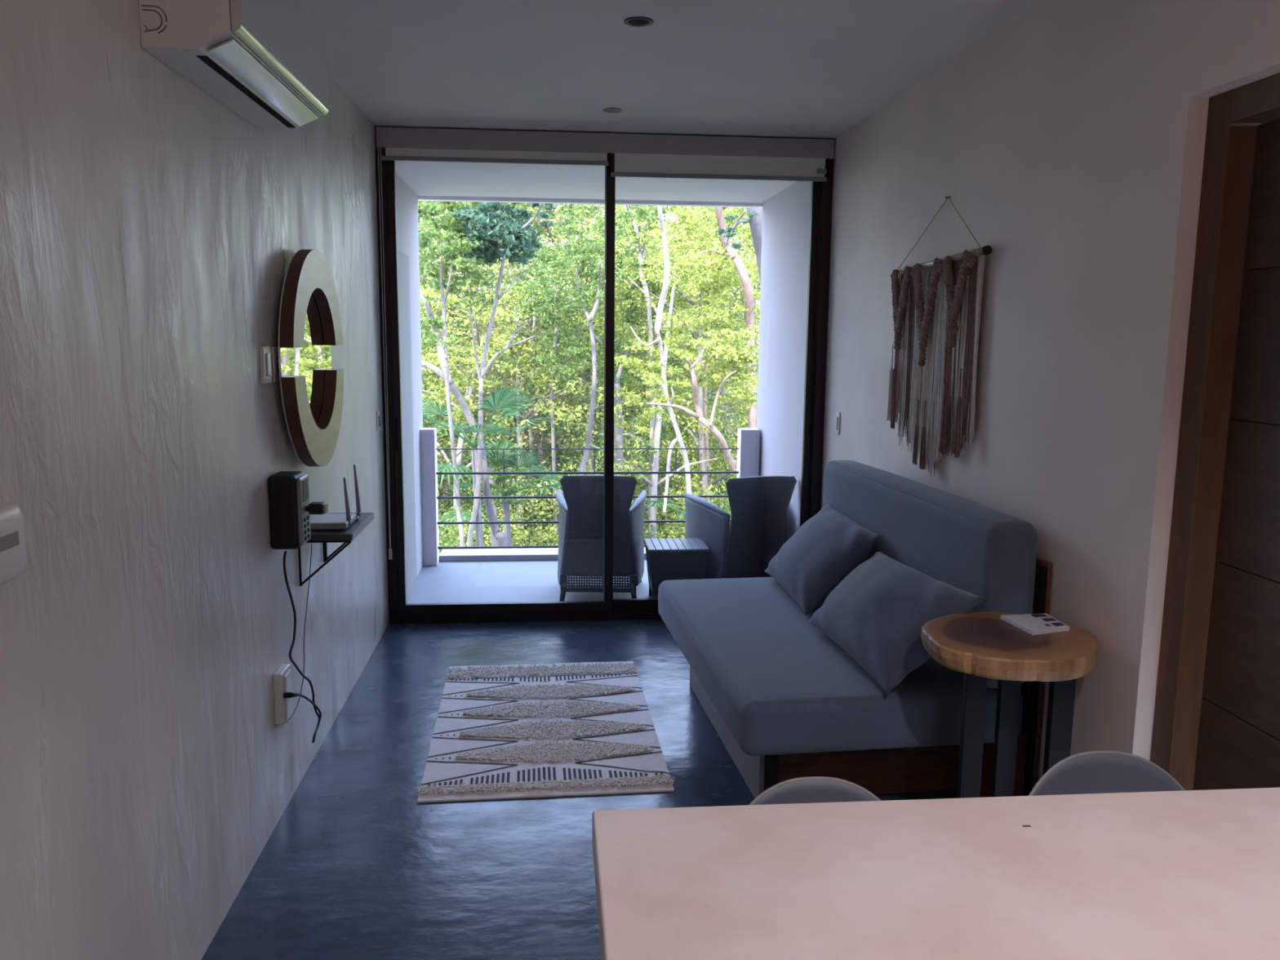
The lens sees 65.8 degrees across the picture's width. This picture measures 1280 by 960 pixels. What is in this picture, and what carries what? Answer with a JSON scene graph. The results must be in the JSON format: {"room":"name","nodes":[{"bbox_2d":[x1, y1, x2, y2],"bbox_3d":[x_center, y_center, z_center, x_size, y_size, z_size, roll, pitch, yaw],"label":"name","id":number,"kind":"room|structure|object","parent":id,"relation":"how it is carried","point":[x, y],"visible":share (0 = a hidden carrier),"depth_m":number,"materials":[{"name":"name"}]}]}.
{"room":"living room","nodes":[
{"label":"living room","id":0,"kind":"room"},
{"bbox_2d":[0,0,389,959],"bbox_3d":[-1.133,0.140,1.340,0.180,2.820,8.400,0,8,-5],"label":"wall","id":1,"kind":"structure","parent":0,"point":[151,233],"depth_m":2.29,"materials":[{"name":"white paint"}]},
{"bbox_2d":[0,503,27,585],"bbox_3d":[-1.058,0.108,1.637,0.024,0.128,0.144,0,8,-5],"label":"controller","id":2,"kind":"object","parent":1,"relation":"attached to","point":[13,541],"visible":1,"depth_m":1.65,"materials":[{"name":"white plastic"}]},
{"bbox_2d":[137,0,328,128],"bbox_3d":[-1.053,-1.185,2.657,0.224,0.294,0.892,0,8,-5],"label":"air conditioner","id":3,"kind":"object","parent":1,"relation":"attached to","point":[264,61],"visible":1,"depth_m":2.49,"materials":[{"name":"white plastic"}]},
{"bbox_2d":[258,345,271,384],"bbox_3d":[-1.198,-0.370,3.172,0.020,0.120,0.080,0,8,-5],"label":"light switch","id":4,"kind":"object","parent":1,"relation":"attached to","point":[264,351],"visible":1,"depth_m":3.15,"materials":[{"name":"white plastic"}]},
{"bbox_2d":[271,346,279,382],"bbox_3d":[-1.214,-0.387,3.305,0.012,0.115,0.070,0,8,-5],"label":"wall socket","id":5,"kind":"object","parent":1,"relation":"attached to","point":[274,349],"visible":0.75,"depth_m":3.28,"materials":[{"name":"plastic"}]},
{"bbox_2d":[272,663,293,728],"bbox_3d":[-1.199,0.726,3.330,0.038,0.187,0.110,0,8,-5],"label":"wall outlet","id":6,"kind":"object","parent":1,"relation":"attached to","point":[282,677],"visible":0.98,"depth_m":3.29,"materials":[{"name":"white plastic"}]},
{"bbox_2d":[267,471,311,549],"bbox_3d":[-1.164,0.099,3.291,0.106,0.244,0.138,0,8,-5],"label":"box","id":7,"kind":"object","parent":1,"relation":"attached to","point":[288,491],"visible":0.98,"depth_m":3.23,"materials":[{"name":"black plastic"}]},
{"bbox_2d":[283,551,321,742],"bbox_3d":[-1.177,0.593,3.452,0.026,0.768,0.430,0,8,-5],"label":"power cable","id":8,"kind":"object","parent":7,"relation":"hanging from","point":[286,695],"visible":1,"depth_m":3.36,"materials":[{"name":"black plastic"}]},
{"bbox_2d":[296,473,311,546],"bbox_3d":[-1.122,0.098,3.295,0.019,0.226,0.118,0,8,-5],"label":"socket","id":9,"kind":"object","parent":7,"relation":"attached to","point":[303,517],"depth_m":3.25,"materials":[{"name":"grey plastic"}]},
{"bbox_2d":[305,502,328,514],"bbox_3d":[-1.077,0.094,3.294,0.066,0.036,0.050,0,8,-5],"label":"power adapter","id":10,"kind":"object","parent":7,"relation":"attached to","point":[313,508],"visible":1,"depth_m":3.27,"materials":[{"name":"black plastic"}]},
{"bbox_2d":[277,248,343,466],"bbox_3d":[-1.210,-0.443,3.634,0.078,0.788,0.782,0,8,-5],"label":"round mirror","id":11,"kind":"object","parent":1,"relation":"attached to","point":[312,392],"visible":1,"depth_m":3.57,"materials":[{"name":"beige wood"}]},
{"bbox_2d":[297,512,373,586],"bbox_3d":[-1.163,0.260,3.812,0.199,0.193,0.440,0,8,-5],"label":"wall shelf","id":12,"kind":"object","parent":1,"relation":"attached to","point":[324,536],"visible":0.66,"depth_m":3.60,"materials":[{"name":"grey metal"}]},
{"bbox_2d":[310,464,360,529],"bbox_3d":[-1.160,0.062,3.747,0.154,0.211,0.250,0,8,-5],"label":"router","id":13,"kind":"object","parent":12,"relation":"on","point":[326,521],"visible":0.9,"depth_m":3.69,"materials":[{"name":"grey plastic"}]},
{"bbox_2d":[395,172,422,575],"bbox_3d":[-1.565,-0.576,6.219,0.192,2.560,1.500,0,8,-5],"label":"wall","id":14,"kind":"structure","parent":0,"point":[406,200],"depth_m":6.62,"materials":[{"name":"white paint"}]},
{"bbox_2d":[397,250,417,602],"bbox_3d":[-1.430,-0.304,5.957,0.028,2.100,0.720,0,8,-5],"label":"panel","id":15,"kind":"object","parent":14,"relation":"attached to","point":[403,272],"visible":0.51,"depth_m":6.06,"materials":[{"name":"white paint"}]},
{"bbox_2d":[419,427,439,565],"bbox_3d":[-1.499,0.119,6.973,0.132,0.965,0.130,0,8,-5],"label":"pillar","id":16,"kind":"structure","parent":14,"relation":"attached to","point":[428,436],"depth_m":6.91,"materials":[{"name":"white paint"}]},
{"bbox_2d":[435,448,738,549],"bbox_3d":[-0.337,0.131,7.074,2.408,0.720,0.017,0,8,-5],"label":"balcony railing","id":17,"kind":"object","parent":14,"relation":"attached to","point":[503,449],"visible":0.79,"depth_m":7.04,"materials":[{"name":"black metal"}]},
{"bbox_2d":[406,553,652,603],"bbox_3d":[-0.308,0.792,6.647,3.600,0.250,1.720,0,8,-5],"label":"floor","id":18,"kind":"structure","parent":0,"point":[486,581],"depth_m":6.48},
{"bbox_2d":[439,546,646,561],"bbox_3d":[-0.383,0.543,7.324,2.150,0.045,0.260,0,8,-5],"label":"kerb","id":19,"kind":"object","parent":18,"relation":"on","point":[539,553],"visible":0.35,"depth_m":7.17,"materials":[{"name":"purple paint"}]},
{"bbox_2d":[555,475,646,601],"bbox_3d":[-0.252,0.325,6.250,0.588,0.801,0.604,1,8,0],"label":"wicker armchair","id":20,"kind":"object","parent":18,"relation":"on","point":[580,521],"visible":0.94,"depth_m":6.02,"materials":[{"name":"grey wicker"}]},
{"bbox_2d":[643,537,709,598],"bbox_3d":[0.218,0.568,6.131,0.369,0.355,0.325,0,8,-5],"label":"side table","id":21,"kind":"object","parent":18,"relation":"on","point":[668,558],"visible":0.94,"depth_m":5.99,"materials":[{"name":"wicker"}]},
{"bbox_2d":[684,475,796,578],"bbox_3d":[0.650,0.334,6.251,0.588,0.801,0.604,-2,9,-17],"label":"wicker armchair","id":22,"kind":"object","parent":18,"relation":"on","point":[757,531],"visible":0.73,"depth_m":6.00,"materials":[{"name":"grey wicker"}]},
{"bbox_2d":[201,619,956,959],"bbox_3d":[0.174,1.470,1.655,2.510,0.120,8.400,0,8,-5],"label":"floor","id":23,"kind":"structure","parent":0,"point":[353,867],"depth_m":3.28,"materials":[{"name":"concrete"}]},
{"bbox_2d":[416,661,675,802],"bbox_3d":[-0.406,1.012,4.216,0.983,0.024,1.447,0,8,-5],"label":"rug","id":24,"kind":"object","parent":23,"relation":"on","point":[505,731],"visible":1,"depth_m":4.03,"materials":[{"name":"beige fabric"}]},
{"bbox_2d":[749,776,881,804],"bbox_3d":[0.377,1.009,1.919,0.478,0.723,0.420,0,8,-5],"label":"bar stool","id":25,"kind":"object","parent":23,"relation":"on","point":[811,789],"visible":0.16,"depth_m":2.07,"materials":[{"name":"grey plastic"}]},
{"bbox_2d":[657,460,1052,798],"bbox_3d":[0.674,0.548,3.845,0.968,1.072,1.630,-1,9,-9],"label":"sofa","id":26,"kind":"object","parent":23,"relation":"on","point":[784,700],"visible":0.59,"depth_m":3.37,"materials":[{"name":"blue fabric"}]},
{"bbox_2d":[764,504,881,615],"bbox_3d":[0.763,0.325,4.222,0.306,0.345,0.781,0,8,-5],"label":"throw pillow","id":27,"kind":"object","parent":26,"relation":"on","point":[829,545],"visible":0.97,"depth_m":4.04,"materials":[{"name":"fabric"}]},
{"bbox_2d":[657,577,1022,755],"bbox_3d":[0.658,0.654,3.866,0.940,0.194,1.585,-1,9,-9],"label":"seat cushion","id":28,"kind":"object","parent":26,"relation":"on","point":[780,685],"depth_m":3.23,"materials":[{"name":"blue fabric"}]},
{"bbox_2d":[808,550,985,694],"bbox_3d":[0.844,0.453,3.408,0.294,0.319,0.852,-1,9,-8],"label":"throw pillow","id":29,"kind":"object","parent":26,"relation":"on","point":[877,614],"visible":0.94,"depth_m":3.23,"materials":[{"name":"fabric"}]},
{"bbox_2d":[822,460,1037,688],"bbox_3d":[1.049,0.288,3.879,0.181,0.560,1.600,-1,9,-9],"label":"cushion","id":30,"kind":"object","parent":26,"relation":"on","point":[970,546],"depth_m":3.38,"materials":[{"name":"blue fabric"}]},
{"bbox_2d":[591,787,1279,959],"bbox_3d":[0.706,1.032,1.167,1.484,0.901,1.032,0,8,-5],"label":"table","id":31,"kind":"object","parent":23,"relation":"on","point":[1185,874],"depth_m":1.35,"materials":[{"name":"stone"}]},
{"bbox_2d":[920,611,1097,798],"bbox_3d":[1.050,0.833,2.875,0.489,0.800,0.471,0,8,-5],"label":"side table","id":32,"kind":"object","parent":23,"relation":"on","point":[981,646],"visible":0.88,"depth_m":2.77,"materials":[{"name":"brown wood"}]},
{"bbox_2d":[1000,613,1069,635],"bbox_3d":[1.157,0.420,2.887,0.148,0.014,0.172,0,8,-5],"label":"booklet","id":33,"kind":"object","parent":32,"relation":"on","point":[1031,624],"visible":1,"depth_m":2.87,"materials":[{"name":"white paper"}]},
{"bbox_2d":[1028,751,1185,795],"bbox_3d":[1.006,0.988,1.982,0.488,0.757,0.420,0,8,-5],"label":"chair","id":34,"kind":"object","parent":23,"relation":"on","point":[1091,771],"visible":0.23,"depth_m":2.13,"materials":[{"name":"grey plastic"}]},
{"bbox_2d":[299,0,1036,139],"bbox_3d":[0.209,-1.371,1.145,3.070,0.250,8.620,0,8,-5],"label":"ceiling","id":35,"kind":"structure","parent":0,"point":[768,68],"depth_m":3.87,"materials":[{"name":"paint"}]},
{"bbox_2d":[623,17,653,26],"bbox_3d":[-0.005,-1.578,3.409,0.102,0.004,0.102,0,8,-5],"label":"recessed light","id":36,"kind":"object","parent":35,"relation":"in","point":[632,21],"visible":1,"depth_m":3.40,"materials":[{"name":"grey metal"}]},
{"bbox_2d":[756,181,811,540],"bbox_3d":[1.075,-0.586,6.454,0.308,2.560,1.500,0,8,-5],"label":"wall","id":37,"kind":"structure","parent":0,"point":[786,215],"depth_m":6.36,"materials":[{"name":"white paint"}]},
{"bbox_2d":[395,160,796,208],"bbox_3d":[-0.231,-2.048,6.221,3.700,0.425,1.500,0,8,-5],"label":"ceiling","id":38,"kind":"structure","parent":37,"relation":"attached to","point":[442,181],"depth_m":6.31,"materials":[{"name":"white paint"}]},
{"bbox_2d":[736,427,759,477],"bbox_3d":[0.777,0.110,7.176,0.138,0.965,0.130,0,8,-5],"label":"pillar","id":39,"kind":"structure","parent":37,"relation":"attached to","point":[748,438],"depth_m":7.07,"materials":[{"name":"white paint"}]},
{"bbox_2d":[820,0,1279,782],"bbox_3d":[1.506,0.130,1.575,0.180,2.820,8.400,0,8,-5],"label":"wall","id":40,"kind":"structure","parent":0,"point":[1068,139],"depth_m":2.96,"materials":[{"name":"white paint"}]},
{"bbox_2d":[887,195,991,480],"bbox_3d":[1.165,-0.556,3.959,0.069,1.118,0.932,0,8,-5],"label":"macrame hanging","id":41,"kind":"object","parent":40,"relation":"attached to","point":[952,334],"visible":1,"depth_m":3.90,"materials":[{"name":"brown fabric"}]},
{"bbox_2d":[1150,72,1279,790],"bbox_3d":[1.482,0.235,2.102,0.125,2.217,0.971,0,8,-5],"label":"door","id":42,"kind":"structure","parent":40,"relation":"in","point":[1216,726],"depth_m":2.41,"materials":[{"name":"brown wood"}]},
{"bbox_3d":[-0.172,-1.983,5.394,2.830,0.289,0.160,0,8,-5],"label":"wall","id":43,"kind":"structure","parent":0,"visible":0},
{"bbox_2d":[375,133,833,623],"bbox_3d":[-0.180,-0.514,5.545,2.462,2.660,0.092,0,8,-5],"label":"sliding door","id":44,"kind":"structure","parent":43,"relation":"in","point":[401,611],"depth_m":5.55,"materials":[{"name":"brown metal"}]},
{"bbox_2d":[375,126,835,559],"bbox_3d":[-0.171,-0.707,5.460,2.454,2.317,0.021,0,8,-5],"label":"roller blind","id":45,"kind":"object","parent":44,"relation":"attached to","point":[636,155],"visible":1,"depth_m":5.31,"materials":[{"name":"white fabric"}]},
{"label":"outside","id":46,"kind":"structure","parent":0,"visible":0},
{"bbox_2d":[420,303,759,546],"bbox_3d":[1.715,-2.108,26.636,62.000,6.430,38.000,0,8,-5],"label":"ground","id":47,"kind":"structure","parent":46,"point":[643,331],"depth_m":26.31,"materials":[{"name":"green plant"}]},
{"bbox_2d":[417,200,495,546],"bbox_3d":[-2.183,-0.120,11.418,1.152,6.618,2.117,0,8,-5],"label":"slender tree","id":48,"kind":"object","parent":47,"relation":"on","point":[453,228],"visible":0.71,"depth_m":10.78,"materials":[{"name":"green plant"}]},
{"bbox_2d":[419,284,497,546],"bbox_3d":[-2.613,0.212,13.413,1.502,5.587,1.348,0,8,-5],"label":"leaning tree","id":49,"kind":"object","parent":47,"relation":"on","point":[463,413],"visible":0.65,"depth_m":13.06,"materials":[{"name":"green plant"}]},
{"bbox_2d":[418,215,503,518],"bbox_3d":[-4.424,-1.417,18.071,4.510,6.788,4.451,-2,9,-15],"label":"leafy tree","id":50,"kind":"object","parent":47,"relation":"on","point":[425,225],"visible":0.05,"depth_m":17.37,"materials":[{"name":"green plant"}]},
{"bbox_2d":[420,286,506,546],"bbox_3d":[-4.543,-0.817,15.702,5.217,6.247,4.007,-5,10,-35],"label":"leafy tree","id":51,"kind":"object","parent":47,"relation":"on","point":[438,453],"visible":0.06,"depth_m":16.65,"materials":[{"name":"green plant"}]},
{"bbox_2d":[418,201,542,533],"bbox_3d":[-3.922,-1.588,17.742,4.842,6.938,4.291,3,9,19],"label":"leafy tree","id":52,"kind":"object","parent":47,"relation":"on","point":[443,487],"visible":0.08,"depth_m":17.36,"materials":[{"name":"green plant"}]},
{"bbox_2d":[438,504,529,551],"bbox_3d":[-2.961,1.521,15.187,2.510,2.126,2.468,-5,10,-35],"label":"shrub","id":53,"kind":"object","parent":47,"relation":"on","point":[482,515],"visible":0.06,"depth_m":15.21,"materials":[{"name":"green plant"}]},
{"bbox_2d":[422,383,554,546],"bbox_3d":[-2.123,0.976,11.960,1.924,4.358,2.230,-6,11,-37],"label":"fan palm","id":54,"kind":"object","parent":47,"relation":"on","point":[505,395],"visible":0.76,"depth_m":11.69,"materials":[{"name":"green plant"}]},
{"bbox_2d":[438,489,541,544],"bbox_3d":[-2.829,1.102,17.239,2.278,1.965,2.295,0,8,-5],"label":"shrub","id":55,"kind":"object","parent":47,"relation":"on","point":[467,500],"visible":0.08,"depth_m":17.28,"materials":[{"name":"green plant"}]},
{"bbox_2d":[418,200,564,484],"bbox_3d":[-3.591,-3.105,20.443,4.170,7.435,3.830,-7,11,-40],"label":"tree","id":56,"kind":"object","parent":47,"relation":"on","point":[442,205],"visible":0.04,"depth_m":20.45,"materials":[{"name":"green plant"}]},
{"bbox_2d":[419,258,577,546],"bbox_3d":[-2.942,-0.691,16.507,4.262,5.832,3.941,4,9,21],"label":"tree","id":57,"kind":"object","parent":47,"relation":"on","point":[468,393],"visible":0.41,"depth_m":15.83,"materials":[{"name":"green plant"}]},
{"bbox_2d":[438,493,559,546],"bbox_3d":[-2.267,1.487,15.352,2.742,2.414,2.737,0,8,-5],"label":"shrub","id":58,"kind":"object","parent":47,"relation":"on","point":[551,529],"visible":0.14,"depth_m":15.05,"materials":[{"name":"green plant"}]},
{"bbox_2d":[466,430,537,546],"bbox_3d":[-1.744,1.230,12.669,0.849,3.681,1.274,0,8,-5],"label":"slender tree","id":59,"kind":"object","parent":47,"relation":"on","point":[498,535],"visible":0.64,"depth_m":12.25,"materials":[{"name":"green plant"}]},
{"bbox_2d":[446,201,559,546],"bbox_3d":[-1.652,-0.146,11.914,1.191,6.567,2.142,1,8,3],"label":"slender tree","id":60,"kind":"object","parent":47,"relation":"on","point":[498,235],"visible":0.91,"depth_m":11.24,"materials":[{"name":"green plant"}]},
{"bbox_2d":[437,435,575,546],"bbox_3d":[-1.758,1.288,12.868,1.991,3.609,1.721,0,8,-5],"label":"fan palm","id":61,"kind":"object","parent":47,"relation":"on","point":[507,529],"visible":0.57,"depth_m":12.55,"materials":[{"name":"green plant"}]},
{"bbox_2d":[419,202,601,445],"bbox_3d":[-3.110,-4.004,22.833,4.621,7.559,4.516,-2,9,-17],"label":"leafy tree","id":62,"kind":"object","parent":47,"relation":"on","point":[537,226],"visible":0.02,"depth_m":22.29,"materials":[{"name":"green plant"}]},
{"bbox_2d":[422,204,604,542],"bbox_3d":[-2.439,-1.980,18.936,5.086,6.864,4.400,4,9,22],"label":"tree","id":63,"kind":"object","parent":47,"relation":"on","point":[544,441],"visible":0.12,"depth_m":18.28,"materials":[{"name":"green plant"}]},
{"bbox_2d":[483,486,563,546],"bbox_3d":[-1.251,1.296,15.479,2.870,2.582,2.786,2,9,9],"label":"shrub","id":64,"kind":"object","parent":47,"relation":"on","point":[552,506],"visible":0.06,"depth_m":15.30,"materials":[{"name":"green plant"}]},
{"bbox_2d":[483,470,565,546],"bbox_3d":[-1.709,0.878,17.466,2.341,2.264,2.601,9,12,43],"label":"shrub","id":65,"kind":"object","parent":47,"relation":"on","point":[532,491],"visible":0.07,"depth_m":17.02,"materials":[{"name":"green plant"}]},
{"bbox_2d":[417,200,633,477],"bbox_3d":[-2.925,-3.830,20.576,5.477,8.764,3.854,-2,9,-19],"label":"leafy tree","id":66,"kind":"object","parent":47,"relation":"on","point":[493,209],"visible":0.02,"depth_m":20.59,"materials":[{"name":"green plant"}]},
{"bbox_2d":[494,240,574,543],"bbox_3d":[-1.891,-1.185,17.918,1.416,6.263,1.808,4,9,25],"label":"tree","id":67,"kind":"object","parent":47,"relation":"on","point":[531,439],"visible":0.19,"depth_m":17.51,"materials":[{"name":"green plant"}]},
{"bbox_2d":[422,238,648,542],"bbox_3d":[-2.340,-1.487,18.358,4.246,6.340,5.041,4,9,23],"label":"tree","id":68,"kind":"object","parent":47,"relation":"on","point":[496,326],"visible":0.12,"depth_m":17.44,"materials":[{"name":"green plant"}]},
{"bbox_2d":[505,433,582,495],"bbox_3d":[-1.871,-0.201,20.414,2.055,1.765,1.993,0,8,-5],"label":"shrub","id":69,"kind":"object","parent":47,"relation":"on","point":[535,451],"visible":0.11,"depth_m":20.19,"materials":[{"name":"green plant"}]},
{"bbox_2d":[420,252,674,546],"bbox_3d":[-2.085,-0.899,17.080,4.435,6.080,4.093,-7,12,-43],"label":"leafy tree","id":70,"kind":"object","parent":47,"relation":"on","point":[531,415],"visible":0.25,"depth_m":16.68,"materials":[{"name":"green plant"}]},
{"bbox_2d":[511,241,598,543],"bbox_3d":[-1.448,-0.805,16.622,1.490,6.191,1.599,-2,9,-15],"label":"tree","id":71,"kind":"object","parent":47,"relation":"on","point":[543,256],"visible":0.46,"depth_m":15.99,"materials":[{"name":"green plant"}]},
{"bbox_2d":[451,202,662,470],"bbox_3d":[-1.688,-3.885,21.270,4.672,8.267,4.427,7,11,39],"label":"tree","id":72,"kind":"object","parent":47,"relation":"on","point":[558,242],"visible":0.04,"depth_m":20.56,"materials":[{"name":"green plant"}]},
{"bbox_2d":[473,208,675,465],"bbox_3d":[-1.673,-4.691,23.135,5.486,8.955,5.555,2,9,9],"label":"tree","id":73,"kind":"object","parent":47,"relation":"on","point":[530,208],"visible":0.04,"depth_m":22.95,"materials":[{"name":"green plant"}]},
{"bbox_2d":[511,204,639,475],"bbox_3d":[-0.991,-0.705,14.766,1.858,6.869,1.995,2,9,10],"label":"tree","id":74,"kind":"object","parent":47,"relation":"on","point":[576,249],"visible":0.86,"depth_m":14.39,"materials":[{"name":"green plant"}]},
{"bbox_2d":[528,396,642,482],"bbox_3d":[-1.263,-0.601,20.583,2.694,2.390,2.718,0,8,-5],"label":"shrub","id":75,"kind":"object","parent":47,"relation":"on","point":[597,424],"visible":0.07,"depth_m":20.18,"materials":[{"name":"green plant"}]},
{"bbox_2d":[467,239,728,538],"bbox_3d":[-0.583,-1.008,17.072,4.434,6.209,4.570,2,9,11],"label":"tree","id":76,"kind":"object","parent":47,"relation":"on","point":[585,321],"visible":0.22,"depth_m":16.72,"materials":[{"name":"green plant"}]},
{"bbox_2d":[534,510,684,546],"bbox_3d":[-0.590,1.540,15.297,3.022,2.094,2.809,0,8,-5],"label":"shrub","id":77,"kind":"object","parent":47,"relation":"on","point":[645,523],"visible":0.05,"depth_m":15.32,"materials":[{"name":"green plant"}]},
{"bbox_2d":[503,203,716,457],"bbox_3d":[-1.111,-3.221,20.416,3.820,7.533,5.515,-7,11,-42],"label":"tree","id":78,"kind":"object","parent":47,"relation":"on","point":[597,206],"visible":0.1,"depth_m":19.89,"materials":[{"name":"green plant"}]},
{"bbox_2d":[492,218,738,503],"bbox_3d":[-0.622,-1.589,17.842,4.495,6.306,4.604,-4,10,-28],"label":"leafy tree","id":79,"kind":"object","parent":47,"relation":"on","point":[597,443],"visible":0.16,"depth_m":17.45,"materials":[{"name":"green plant"}]},
{"bbox_2d":[518,204,714,457],"bbox_3d":[-0.580,-4.113,24.542,5.783,7.292,4.227,7,11,39],"label":"tree","id":80,"kind":"object","parent":47,"relation":"on","point":[575,204],"visible":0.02,"depth_m":24.23,"materials":[{"name":"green plant"}]},
{"bbox_2d":[585,329,661,475],"bbox_3d":[-0.264,0.069,15.864,1.352,4.920,1.703,-1,9,-13],"label":"tree","id":81,"kind":"object","parent":47,"relation":"on","point":[618,431],"visible":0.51,"depth_m":15.54,"materials":[{"name":"green plant"}]},
{"bbox_2d":[596,204,667,512],"bbox_3d":[-0.157,-1.205,16.704,1.200,6.855,1.786,0,8,-5],"label":"tree","id":82,"kind":"object","parent":47,"relation":"on","point":[623,215],"visible":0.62,"depth_m":15.97,"materials":[{"name":"green plant"}]},
{"bbox_2d":[506,213,759,538],"bbox_3d":[0.120,-0.957,15.978,4.615,6.607,4.421,0,8,-5],"label":"tree","id":83,"kind":"object","parent":47,"relation":"on","point":[654,482],"visible":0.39,"depth_m":15.72,"materials":[{"name":"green plant"}]},
{"bbox_2d":[549,204,751,479],"bbox_3d":[0.174,-3.095,20.730,4.311,7.486,3.467,4,9,20],"label":"tree","id":84,"kind":"object","parent":47,"relation":"on","point":[698,211],"visible":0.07,"depth_m":20.16,"materials":[{"name":"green plant"}]},
{"bbox_2d":[565,205,746,425],"bbox_3d":[0.413,-4.444,23.268,4.778,8.336,5.188,-5,10,-35],"label":"tree","id":85,"kind":"object","parent":47,"relation":"on","point":[676,219],"visible":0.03,"depth_m":22.88,"materials":[{"name":"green plant"}]},
{"bbox_2d":[631,497,685,538],"bbox_3d":[0.235,1.439,14.887,1.679,2.465,1.678,0,8,-5],"label":"fan palm","id":86,"kind":"object","parent":47,"relation":"on","point":[652,508],"visible":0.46,"depth_m":14.77,"materials":[{"name":"green plant"}]},
{"bbox_2d":[559,204,759,536],"bbox_3d":[0.851,-1.787,18.356,4.919,6.489,3.979,1,8,4],"label":"tree","id":87,"kind":"object","parent":47,"relation":"on","point":[649,252],"visible":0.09,"depth_m":18.08,"materials":[{"name":"green plant"}]},
{"bbox_2d":[573,221,759,530],"bbox_3d":[1.154,-0.929,16.196,5.181,6.512,4.006,6,10,34],"label":"tree","id":88,"kind":"object","parent":47,"relation":"on","point":[700,442],"visible":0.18,"depth_m":16.41,"materials":[{"name":"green plant"}]},
{"bbox_2d":[577,204,759,498],"bbox_3d":[0.942,-2.814,20.961,4.931,7.042,4.604,4,9,20],"label":"tree","id":89,"kind":"object","parent":47,"relation":"on","point":[664,220],"visible":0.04,"depth_m":20.41,"materials":[{"name":"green plant"}]},
{"bbox_2d":[613,205,729,513],"bbox_3d":[0.460,-0.506,13.915,1.633,6.674,1.580,-5,10,-32],"label":"tree","id":90,"kind":"object","parent":47,"relation":"on","point":[693,256],"visible":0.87,"depth_m":13.51,"materials":[{"name":"green plant"}]},
{"bbox_2d":[642,477,725,538],"bbox_3d":[0.784,0.775,18.235,2.149,1.667,2.129,3,9,15],"label":"shrub","id":91,"kind":"object","parent":47,"relation":"on","point":[713,488],"visible":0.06,"depth_m":17.86,"materials":[{"name":"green plant"}]},
{"bbox_2d":[639,409,737,509],"bbox_3d":[1.318,-0.274,20.340,2.486,2.412,2.891,-5,10,-32],"label":"shrub","id":92,"kind":"object","parent":47,"relation":"on","point":[672,427],"visible":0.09,"depth_m":19.98,"materials":[{"name":"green plant"}]},
{"bbox_2d":[622,206,760,501],"bbox_3d":[1.922,-3.764,21.412,4.794,8.698,4.376,1,8,0],"label":"leafy tree","id":93,"kind":"object","parent":47,"relation":"on","point":[664,215],"visible":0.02,"depth_m":21.32,"materials":[{"name":"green plant"}]},
{"bbox_2d":[657,481,731,538],"bbox_3d":[1.384,1.226,15.883,2.866,2.500,2.577,-4,10,-29],"label":"shrub","id":94,"kind":"object","parent":47,"relation":"on","point":[713,500],"visible":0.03,"depth_m":15.70,"materials":[{"name":"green plant"}]},
{"bbox_2d":[640,324,759,471],"bbox_3d":[0.912,0.427,13.363,1.868,5.065,1.678,0,8,-5],"label":"tree","id":95,"kind":"object","parent":47,"relation":"on","point":[740,357],"visible":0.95,"depth_m":13.12,"materials":[{"name":"green plant"}]},
{"bbox_2d":[642,208,759,503],"bbox_3d":[2.105,-1.642,18.482,4.422,6.549,4.273,2,9,12],"label":"tree","id":96,"kind":"object","parent":47,"relation":"on","point":[740,402],"visible":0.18,"depth_m":18.14,"materials":[{"name":"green plant"}]},
{"bbox_2d":[668,244,746,501],"bbox_3d":[1.216,-1.128,17.816,1.506,6.113,1.698,1,8,3],"label":"tree","id":97,"kind":"object","parent":47,"relation":"on","point":[705,411],"visible":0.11,"depth_m":17.27,"materials":[{"name":"green plant"}]},
{"bbox_2d":[665,206,759,428],"bbox_3d":[1.273,-1.012,15.827,1.726,7.138,1.732,0,8,-5],"label":"tree","id":98,"kind":"object","parent":47,"relation":"on","point":[748,294],"visible":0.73,"depth_m":15.22,"materials":[{"name":"green plant"}]},
{"bbox_2d":[665,207,759,392],"bbox_3d":[2.586,-4.048,23.848,4.622,7.299,4.322,3,9,14],"label":"tree","id":99,"kind":"object","parent":47,"relation":"on","point":[744,245],"visible":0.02,"depth_m":23.84,"materials":[{"name":"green plant"}]},
{"bbox_2d":[673,206,759,450],"bbox_3d":[2.405,-4.782,23.369,3.860,8.905,4.575,0,8,-5],"label":"tree","id":100,"kind":"object","parent":47,"relation":"on","point":[711,211],"visible":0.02,"depth_m":23.30,"materials":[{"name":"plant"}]},
{"bbox_2d":[715,207,762,285],"bbox_3d":[1.081,0.223,9.807,0.703,6.396,0.730,0,8,-5],"label":"tree","id":101,"kind":"object","parent":47,"relation":"on","point":[754,215],"visible":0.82,"depth_m":9.26,"materials":[{"name":"green plant"}]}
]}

